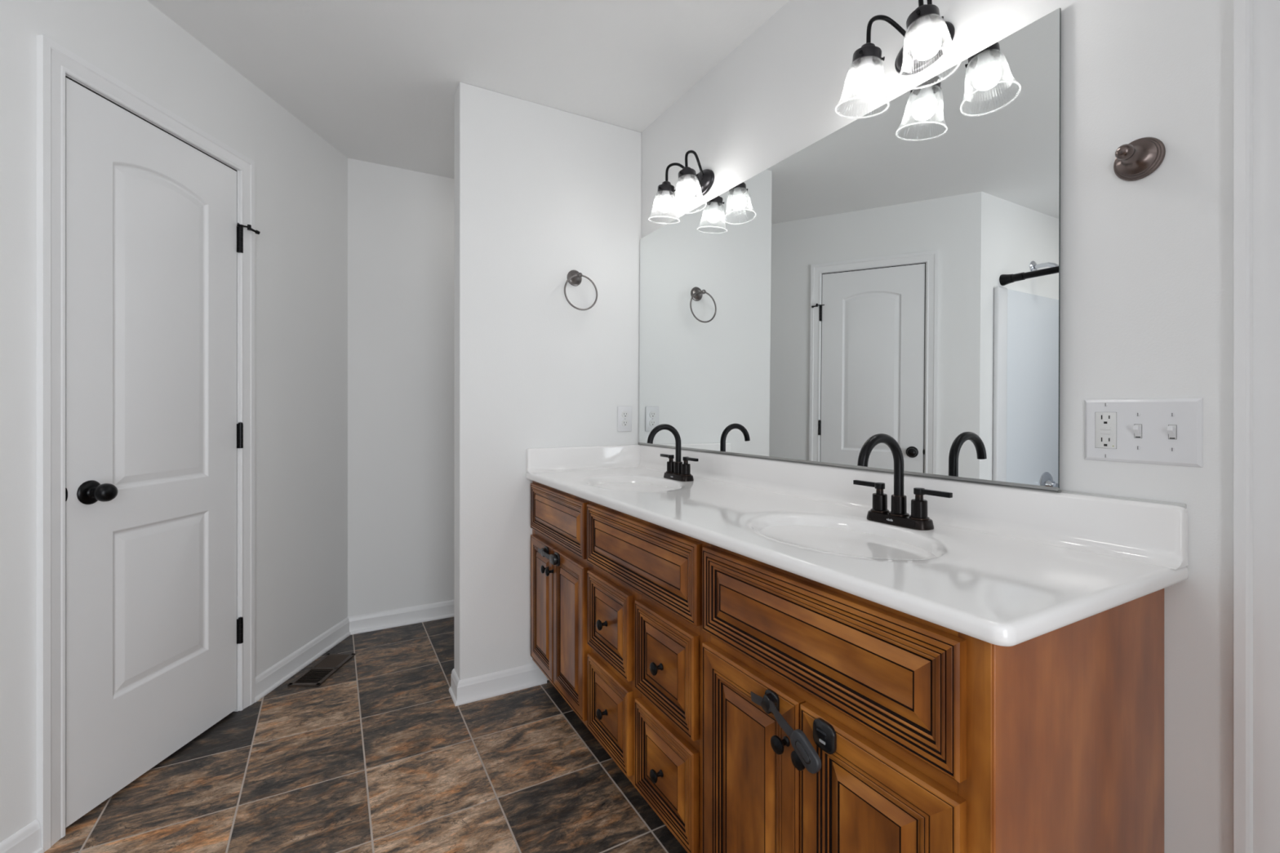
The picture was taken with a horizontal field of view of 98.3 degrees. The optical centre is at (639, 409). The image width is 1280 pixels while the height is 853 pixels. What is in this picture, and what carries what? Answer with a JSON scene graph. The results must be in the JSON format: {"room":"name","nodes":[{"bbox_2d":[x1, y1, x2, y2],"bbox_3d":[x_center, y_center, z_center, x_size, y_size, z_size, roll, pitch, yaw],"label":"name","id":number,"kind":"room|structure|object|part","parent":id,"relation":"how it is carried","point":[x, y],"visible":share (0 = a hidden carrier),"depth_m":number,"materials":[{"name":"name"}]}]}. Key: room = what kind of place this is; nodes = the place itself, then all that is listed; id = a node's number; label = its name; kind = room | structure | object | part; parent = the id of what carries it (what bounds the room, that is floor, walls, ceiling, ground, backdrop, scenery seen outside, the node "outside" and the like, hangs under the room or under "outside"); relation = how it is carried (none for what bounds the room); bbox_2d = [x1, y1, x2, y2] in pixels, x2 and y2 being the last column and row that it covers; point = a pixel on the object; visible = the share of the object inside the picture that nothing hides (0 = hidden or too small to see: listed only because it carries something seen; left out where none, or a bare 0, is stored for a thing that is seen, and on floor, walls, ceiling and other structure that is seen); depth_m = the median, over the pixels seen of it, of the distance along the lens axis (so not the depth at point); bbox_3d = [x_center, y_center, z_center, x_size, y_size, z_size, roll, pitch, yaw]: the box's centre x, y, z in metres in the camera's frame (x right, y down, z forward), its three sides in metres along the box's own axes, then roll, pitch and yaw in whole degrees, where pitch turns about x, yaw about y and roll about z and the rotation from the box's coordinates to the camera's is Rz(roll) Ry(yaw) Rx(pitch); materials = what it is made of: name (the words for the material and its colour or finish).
{"room":"bathroom","nodes":[
{"label":"bathroom","id":0,"kind":"room"},
{"bbox_2d":[0,0,347,842],"bbox_3d":[-1.609,-0.068,2.062,0.110,2.466,1.655,0,0,3],"label":"wall","id":1,"kind":"structure","parent":0,"point":[301,180],"depth_m":2.22,"materials":[{"name":"paint"}]},
{"bbox_2d":[0,819,44,852],"bbox_3d":[-1.603,1.121,1.285,0.106,0.088,0.335,0,0,25],"label":"baseboard","id":2,"kind":"structure","parent":1,"relation":"attached to","point":[28,839],"depth_m":1.42,"materials":[{"name":"white paint"}]},
{"bbox_2d":[36,34,254,852],"bbox_3d":[-1.557,0.091,1.825,0.018,2.148,0.747,0,0,3],"label":"trim","id":3,"kind":"structure","parent":1,"relation":"attached to","point":[54,60],"depth_m":1.49,"materials":[{"name":"white paint"}]},
{"bbox_2d":[65,74,260,827],"bbox_3d":[-1.585,0.115,1.846,0.180,2.101,0.688,0,0,3],"label":"door","id":4,"kind":"structure","parent":1,"relation":"in","point":[154,233],"depth_m":1.76,"materials":[{"name":"white paint"}]},
{"bbox_3d":[-1.580,0.235,1.521,0.002,0.038,0.011,0,0,3],"label":"latch plate","id":5,"kind":"part","parent":4,"relation":"part of","materials":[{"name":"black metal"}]},
{"bbox_3d":[-1.561,0.238,1.585,0.034,0.069,0.069,0,0,3],"label":"knob","id":6,"kind":"part","parent":4,"relation":"part of","materials":[{"name":"black metal"}]},
{"bbox_2d":[254,600,453,702],"bbox_3d":[-1.155,1.121,2.953,0.429,0.088,1.654,0,0,41],"label":"baseboard","id":7,"kind":"structure","parent":1,"relation":"attached to","point":[276,675],"depth_m":2.79,"materials":[{"name":"white paint"}]},
{"bbox_2d":[44,617,687,852],"bbox_3d":[-0.607,1.205,0.593,3.370,0.080,5.058,0,0,-29],"label":"floor","id":8,"kind":"structure","parent":0,"point":[380,756],"depth_m":1.74,"materials":[{"name":"tile"}]},
{"bbox_2d":[287,653,355,686],"bbox_3d":[-1.416,1.162,2.476,0.132,0.006,0.300,0,0,0],"label":"floor vent","id":9,"kind":"object","parent":8,"relation":"in","point":[318,673],"visible":1,"depth_m":2.46,"materials":[{"name":"brown metal"}]},
{"bbox_2d":[530,480,1164,852],"bbox_3d":[0.210,0.729,1.643,0.577,0.872,1.869,0,0,-29],"label":"vanity cabinet","id":10,"kind":"object","parent":8,"relation":"on","point":[659,639],"visible":0.93,"depth_m":0.94,"materials":[{"name":"brown wood"}]},
{"bbox_3d":[-0.385,0.777,2.195,0.019,0.506,0.264,0,0,-29],"label":"cabinet door","id":11,"kind":"part","parent":10,"relation":"part of","materials":[{"name":"brown wood"}]},
{"bbox_3d":[-0.364,0.610,2.110,0.030,0.031,0.031,0,0,-29],"label":"knob","id":12,"kind":"part","parent":10,"relation":"part of","materials":[{"name":"black metal"}]},
{"bbox_2d":[537,546,559,566],"bbox_3d":[-0.350,0.548,2.090,0.023,0.046,0.206,0,0,-29],"label":"lock","id":13,"kind":"object","parent":10,"relation":"attached to","point":[554,559],"visible":1,"depth_m":2.02,"materials":[{"name":"black plastic"}]},
{"bbox_3d":[-0.339,0.607,2.064,0.030,0.031,0.031,0,0,-29],"label":"knob","id":14,"kind":"part","parent":10,"relation":"part of","materials":[{"name":"black metal"}]},
{"bbox_3d":[-0.315,0.402,2.069,0.019,0.187,0.554,0,0,-29],"label":"false drawer","id":15,"kind":"part","parent":10,"relation":"part of","materials":[{"name":"brown wood"}]},
{"bbox_3d":[-0.249,0.777,1.952,0.019,0.506,0.286,0,0,-29],"label":"cabinet door","id":16,"kind":"part","parent":10,"relation":"part of","materials":[{"name":"brown wood"}]},
{"bbox_3d":[-0.115,0.916,1.663,0.030,0.031,0.031,0,0,-29],"label":"knob","id":17,"kind":"part","parent":10,"relation":"part of","materials":[{"name":"black metal"}]},
{"bbox_3d":[-0.115,0.648,1.663,0.030,0.031,0.031,0,0,-29],"label":"knob","id":18,"kind":"part","parent":10,"relation":"part of","materials":[{"name":"black metal"}]},
{"bbox_3d":[-0.096,0.912,1.676,0.019,0.236,0.283,0,0,-29],"label":"drawer","id":19,"kind":"part","parent":10,"relation":"part of","materials":[{"name":"brown wood"}]},
{"bbox_3d":[-0.096,0.644,1.676,0.019,0.240,0.283,0,0,-29],"label":"drawer","id":20,"kind":"part","parent":10,"relation":"part of","materials":[{"name":"brown wood"}]},
{"bbox_3d":[-0.016,0.402,1.534,0.019,0.187,0.617,0,0,-29],"label":"false drawer","id":21,"kind":"part","parent":10,"relation":"part of","materials":[{"name":"brown wood"}]},
{"bbox_3d":[0.041,0.916,1.384,0.030,0.031,0.031,0,0,-29],"label":"knob","id":22,"kind":"part","parent":10,"relation":"part of","materials":[{"name":"black metal"}]},
{"bbox_3d":[0.041,0.648,1.384,0.030,0.031,0.031,0,0,-29],"label":"knob","id":23,"kind":"part","parent":10,"relation":"part of","materials":[{"name":"black metal"}]},
{"bbox_3d":[0.060,0.912,1.397,0.019,0.236,0.280,0,0,-29],"label":"drawer","id":24,"kind":"part","parent":10,"relation":"part of","materials":[{"name":"brown wood"}]},
{"bbox_3d":[0.060,0.644,1.397,0.019,0.240,0.280,0,0,-29],"label":"drawer","id":25,"kind":"part","parent":10,"relation":"part of","materials":[{"name":"brown wood"}]},
{"bbox_3d":[0.217,0.777,1.116,0.019,0.506,0.292,0,0,-29],"label":"cabinet door","id":26,"kind":"part","parent":10,"relation":"part of","materials":[{"name":"brown wood"}]},
{"bbox_3d":[0.255,0.605,1.001,0.030,0.031,0.031,0,0,-29],"label":"knob","id":27,"kind":"part","parent":10,"relation":"part of","materials":[{"name":"black metal"}]},
{"bbox_2d":[750,688,836,773],"bbox_3d":[0.257,0.560,0.984,0.040,0.075,0.198,0,0,-29],"label":"lock","id":28,"kind":"object","parent":10,"relation":"attached to","point":[824,736],"visible":1,"depth_m":0.93,"materials":[{"name":"black plastic"}]},
{"bbox_3d":[0.280,0.605,0.956,0.030,0.031,0.031,0,0,-29],"label":"knob","id":29,"kind":"part","parent":10,"relation":"part of","materials":[{"name":"black metal"}]},
{"bbox_3d":[0.287,0.402,0.990,0.019,0.187,0.581,0,0,-29],"label":"false drawer","id":30,"kind":"part","parent":10,"relation":"part of","materials":[{"name":"brown wood"}]},
{"bbox_2d":[525,444,1188,646],"bbox_3d":[0.226,0.279,1.634,0.560,0.236,1.899,0,0,-29],"label":"countertop","id":31,"kind":"structure","parent":10,"relation":"on","point":[997,565],"depth_m":1.10,"materials":[{"name":"stone"}]},
{"bbox_2d":[577,474,692,492],"bbox_3d":[-0.025,0.331,2.010,0.378,0.132,0.527,0,0,-29],"label":"basin","id":32,"kind":"object","parent":31,"relation":"in","point":[598,482],"depth_m":2.11,"materials":[{"name":"white ceramic"}]},
{"bbox_2d":[647,423,698,481],"bbox_3d":[0.138,0.160,2.100,0.190,0.210,0.190,0,0,13],"label":"faucet","id":33,"kind":"object","parent":31,"relation":"on","point":[677,470],"visible":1,"depth_m":2.08,"materials":[{"name":"black metal"}]},
{"bbox_3d":[0.091,0.130,2.068,0.146,0.150,0.022,0,0,-29],"label":"spout","id":34,"kind":"part","parent":33,"relation":"part of","materials":[{"name":"black metal"}]},
{"bbox_3d":[0.105,0.184,2.170,0.023,0.014,0.084,0,0,-29],"label":"lever","id":35,"kind":"part","parent":33,"relation":"part of","materials":[{"name":"black metal"}]},
{"bbox_3d":[0.120,0.217,2.143,0.041,0.056,0.041,0,0,-29],"label":"handle","id":36,"kind":"part","parent":33,"relation":"part of","materials":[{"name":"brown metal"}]},
{"bbox_3d":[0.145,0.255,2.099,0.054,0.020,0.157,0,0,-29],"label":"plate","id":37,"kind":"part","parent":33,"relation":"part of","materials":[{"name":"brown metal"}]},
{"bbox_3d":[0.170,0.217,2.054,0.041,0.056,0.041,0,0,-29],"label":"handle","id":38,"kind":"part","parent":33,"relation":"part of","materials":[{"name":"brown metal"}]},
{"bbox_3d":[0.185,0.184,2.027,0.023,0.014,0.084,0,0,-29],"label":"lever","id":39,"kind":"part","parent":33,"relation":"part of","materials":[{"name":"black metal"}]},
{"bbox_2d":[734,511,971,564],"bbox_3d":[0.429,0.331,1.196,0.378,0.132,0.527,0,0,-29],"label":"basin","id":40,"kind":"object","parent":31,"relation":"in","point":[837,537],"depth_m":1.21,"materials":[{"name":"white ceramic"}]},
{"bbox_2d":[853,433,952,530],"bbox_3d":[0.593,0.160,1.284,0.190,0.210,0.190,0,0,13],"label":"faucet","id":41,"kind":"object","parent":31,"relation":"on","point":[918,519],"visible":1,"depth_m":1.26,"materials":[{"name":"black metal"}]},
{"bbox_3d":[0.560,0.184,1.354,0.023,0.014,0.084,0,0,-29],"label":"lever","id":42,"kind":"part","parent":41,"relation":"part of","materials":[{"name":"black metal"}]},
{"bbox_3d":[0.575,0.217,1.327,0.041,0.056,0.041,0,0,-29],"label":"handle","id":43,"kind":"part","parent":41,"relation":"part of","materials":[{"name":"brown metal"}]},
{"bbox_3d":[0.546,0.130,1.252,0.146,0.150,0.022,0,0,-29],"label":"spout","id":44,"kind":"part","parent":41,"relation":"part of","materials":[{"name":"black metal"}]},
{"bbox_3d":[0.600,0.255,1.283,0.054,0.020,0.157,0,0,-29],"label":"plate","id":45,"kind":"part","parent":41,"relation":"part of","materials":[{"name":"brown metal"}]},
{"bbox_3d":[0.625,0.217,1.238,0.041,0.056,0.041,0,0,-29],"label":"handle","id":46,"kind":"part","parent":41,"relation":"part of","materials":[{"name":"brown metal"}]},
{"bbox_3d":[0.640,0.184,1.211,0.023,0.014,0.084,0,0,-29],"label":"lever","id":47,"kind":"part","parent":41,"relation":"part of","materials":[{"name":"black metal"}]},
{"bbox_3d":[0.359,0.777,0.861,0.019,0.506,0.285,0,0,-29],"label":"cabinet door","id":48,"kind":"part","parent":10,"relation":"part of","materials":[{"name":"brown wood"}]},
{"bbox_3d":[0.683,0.729,0.845,0.529,0.872,0.016,0,0,-29],"label":"panel","id":49,"kind":"part","parent":10,"relation":"part of","materials":[{"name":"brown wood"}]},
{"bbox_2d":[347,158,453,617],"bbox_3d":[-1.024,-0.068,3.197,1.220,2.466,0.100,0,0,-29],"label":"wall","id":50,"kind":"structure","parent":0,"point":[401,221],"depth_m":2.98,"materials":[{"name":"paint"}]},
{"bbox_2d":[146,0,789,178],"bbox_3d":[-0.630,-1.341,0.588,3.273,0.080,5.041,0,0,-29],"label":"ceiling","id":51,"kind":"structure","parent":0,"point":[378,81],"depth_m":2.02,"materials":[{"name":"paint"}]},
{"bbox_2d":[453,81,641,679],"bbox_3d":[-0.382,-0.068,2.449,0.829,2.466,0.115,0,0,-29],"label":"wall partition","id":52,"kind":"structure","parent":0,"point":[542,193],"depth_m":2.32,"materials":[{"name":"paint"}]},
{"bbox_2d":[448,662,546,706],"bbox_3d":[-0.593,1.121,2.319,0.377,0.088,0.136,0,0,-29],"label":"baseboard","id":53,"kind":"structure","parent":52,"relation":"attached to","point":[477,688],"depth_m":2.26,"materials":[{"name":"white paint"}]},
{"bbox_2d":[564,270,597,310],"bbox_3d":[-0.267,-0.518,2.404,0.157,0.188,0.076,0,0,-29],"label":"towel ring","id":54,"kind":"object","parent":52,"relation":"attached to","point":[574,277],"visible":1,"depth_m":2.41,"materials":[{"name":"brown metal"}]},
{"bbox_3d":[-0.261,-0.577,2.385,0.022,0.022,0.030,0,0,-29],"label":"post","id":55,"kind":"part","parent":54,"relation":"part of","materials":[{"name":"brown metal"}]},
{"bbox_2d":[617,406,631,431],"bbox_3d":[-0.070,0.044,2.552,0.074,0.117,0.009,0,0,-29],"label":"electrical outlet","id":56,"kind":"object","parent":52,"relation":"attached to","point":[624,413],"visible":1,"depth_m":2.55,"materials":[{"name":"white plastic"}]},
{"bbox_2d":[622,420,628,426],"bbox_3d":[-0.068,0.065,2.549,0.034,0.028,0.003,0,0,-29],"label":"receptacle","id":57,"kind":"object","parent":56,"relation":"attached to","point":[624,423],"depth_m":2.55,"materials":[{"name":"white plastic"}]},
{"bbox_2d":[622,411,628,417],"bbox_3d":[-0.068,0.025,2.549,0.034,0.028,0.003,0,0,-29],"label":"receptacle","id":58,"kind":"object","parent":56,"relation":"attached to","point":[624,414],"depth_m":2.55,"materials":[{"name":"white plastic"}]},
{"bbox_2d":[641,0,1233,852],"bbox_3d":[0.756,-0.068,1.361,0.100,2.466,5.041,0,0,-29],"label":"wall","id":59,"kind":"structure","parent":0,"point":[1147,263],"depth_m":1.01,"materials":[{"name":"paint"}]},
{"bbox_2d":[650,150,714,222],"bbox_3d":[0.167,-0.851,2.118,0.192,0.232,0.301,0,0,-29],"label":"vanity light","id":60,"kind":"object","parent":59,"relation":"attached to","point":[694,184],"visible":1,"depth_m":2.12,"materials":[{"name":"white glass"}]},
{"bbox_3d":[0.099,-0.798,2.171,0.060,0.046,0.060,0,0,-29],"label":"bulb","id":61,"kind":"part","parent":60,"relation":"part of","materials":[{"name":"white glass"}]},
{"bbox_3d":[0.099,-0.840,2.170,0.058,0.054,0.057,0,0,-29],"label":"bulb","id":62,"kind":"part","parent":60,"relation":"part of","materials":[{"name":"white glass"}]},
{"bbox_3d":[0.164,-0.924,2.167,0.131,0.086,0.021,0,0,-2],"label":"arm","id":63,"kind":"part","parent":60,"relation":"part of","materials":[{"name":"black metal"}]},
{"bbox_3d":[0.176,-0.840,2.032,0.058,0.054,0.057,0,0,-29],"label":"bulb","id":64,"kind":"part","parent":60,"relation":"part of","materials":[{"name":"white glass"}]},
{"bbox_3d":[0.177,-0.798,2.031,0.060,0.046,0.060,0,0,-29],"label":"bulb","id":65,"kind":"part","parent":60,"relation":"part of","materials":[{"name":"white glass"}]},
{"bbox_3d":[0.208,-0.924,2.089,0.021,0.086,0.131,0,0,33],"label":"arm","id":66,"kind":"part","parent":60,"relation":"part of","materials":[{"name":"black metal"}]},
{"bbox_3d":[0.233,-0.885,2.166,0.030,0.099,0.155,0,0,-29],"label":"plate","id":67,"kind":"part","parent":60,"relation":"part of","materials":[{"name":"brown metal"}]},
{"bbox_2d":[638,7,1062,492],"bbox_3d":[0.418,-0.316,1.843,0.020,0.961,1.710,0,0,-29],"label":"wall mirror","id":68,"kind":"object","parent":59,"relation":"attached to","point":[896,274],"visible":1,"depth_m":1.42,"materials":[{"name":"silver mirror"}]},
{"bbox_2d":[848,0,955,96],"bbox_3d":[0.620,-0.851,1.305,0.192,0.232,0.301,0,0,-29],"label":"vanity light","id":69,"kind":"object","parent":59,"relation":"attached to","point":[928,37],"visible":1,"depth_m":1.32,"materials":[{"name":"white glass"}]},
{"bbox_3d":[0.552,-0.798,1.359,0.060,0.046,0.060,0,0,-29],"label":"bulb","id":70,"kind":"part","parent":69,"relation":"part of","materials":[{"name":"white glass"}]},
{"bbox_3d":[0.552,-0.840,1.358,0.058,0.054,0.057,0,0,-29],"label":"bulb","id":71,"kind":"part","parent":69,"relation":"part of","materials":[{"name":"white glass"}]},
{"bbox_3d":[0.617,-0.924,1.355,0.131,0.086,0.021,0,0,-2],"label":"arm","id":72,"kind":"part","parent":69,"relation":"part of","materials":[{"name":"black metal"}]},
{"bbox_3d":[0.629,-0.840,1.220,0.058,0.054,0.057,0,0,-29],"label":"bulb","id":73,"kind":"part","parent":69,"relation":"part of","materials":[{"name":"white glass"}]},
{"bbox_3d":[0.686,-0.885,1.353,0.030,0.099,0.155,0,0,-29],"label":"plate","id":74,"kind":"part","parent":69,"relation":"part of","materials":[{"name":"brown metal"}]},
{"bbox_3d":[0.661,-0.924,1.276,0.021,0.086,0.131,0,0,33],"label":"arm","id":75,"kind":"part","parent":69,"relation":"part of","materials":[{"name":"black metal"}]},
{"bbox_3d":[0.630,-0.798,1.219,0.060,0.046,0.060,0,0,-29],"label":"bulb","id":76,"kind":"part","parent":69,"relation":"part of","materials":[{"name":"white glass"}]},
{"bbox_2d":[1113,137,1165,181],"bbox_3d":[0.869,-0.451,0.981,0.073,0.074,0.074,0,0,-29],"label":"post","id":77,"kind":"object","parent":59,"relation":"attached to","point":[1135,160],"visible":1,"depth_m":0.98,"materials":[{"name":"brown metal"}]},
{"bbox_2d":[1084,398,1203,467],"bbox_3d":[0.894,0.040,0.994,0.018,0.116,0.166,0,0,-29],"label":"switch plate","id":78,"kind":"object","parent":59,"relation":"attached to","point":[1155,431],"visible":1,"depth_m":0.98,"materials":[{"name":"white plastic"}]},
{"bbox_2d":[1095,412,1116,448],"bbox_3d":[0.873,0.040,1.036,0.004,0.069,0.034,0,0,-29],"label":"outlet","id":79,"kind":"object","parent":78,"relation":"attached to","point":[1105,422],"depth_m":1.03,"materials":[{"name":"white plastic"}]},
{"bbox_2d":[1133,424,1142,438],"bbox_3d":[0.891,0.040,0.992,0.011,0.025,0.011,0,0,-29],"label":"toggle switch","id":80,"kind":"object","parent":78,"relation":"attached to","point":[1137,428],"depth_m":0.99,"materials":[{"name":"white plastic"}]},
{"bbox_2d":[1167,424,1176,439],"bbox_3d":[0.914,0.040,0.952,0.011,0.025,0.011,0,0,-29],"label":"toggle switch","id":81,"kind":"object","parent":78,"relation":"attached to","point":[1171,428],"depth_m":0.95,"materials":[{"name":"white plastic"}]},
{"bbox_2d":[1233,0,1279,852],"bbox_3d":[1.183,0.091,0.473,0.018,2.148,0.944,0,0,-29],"label":"trim","id":82,"kind":"structure","parent":59,"relation":"attached to","point":[1256,23],"depth_m":0.86,"materials":[{"name":"white paint"}]}
]}

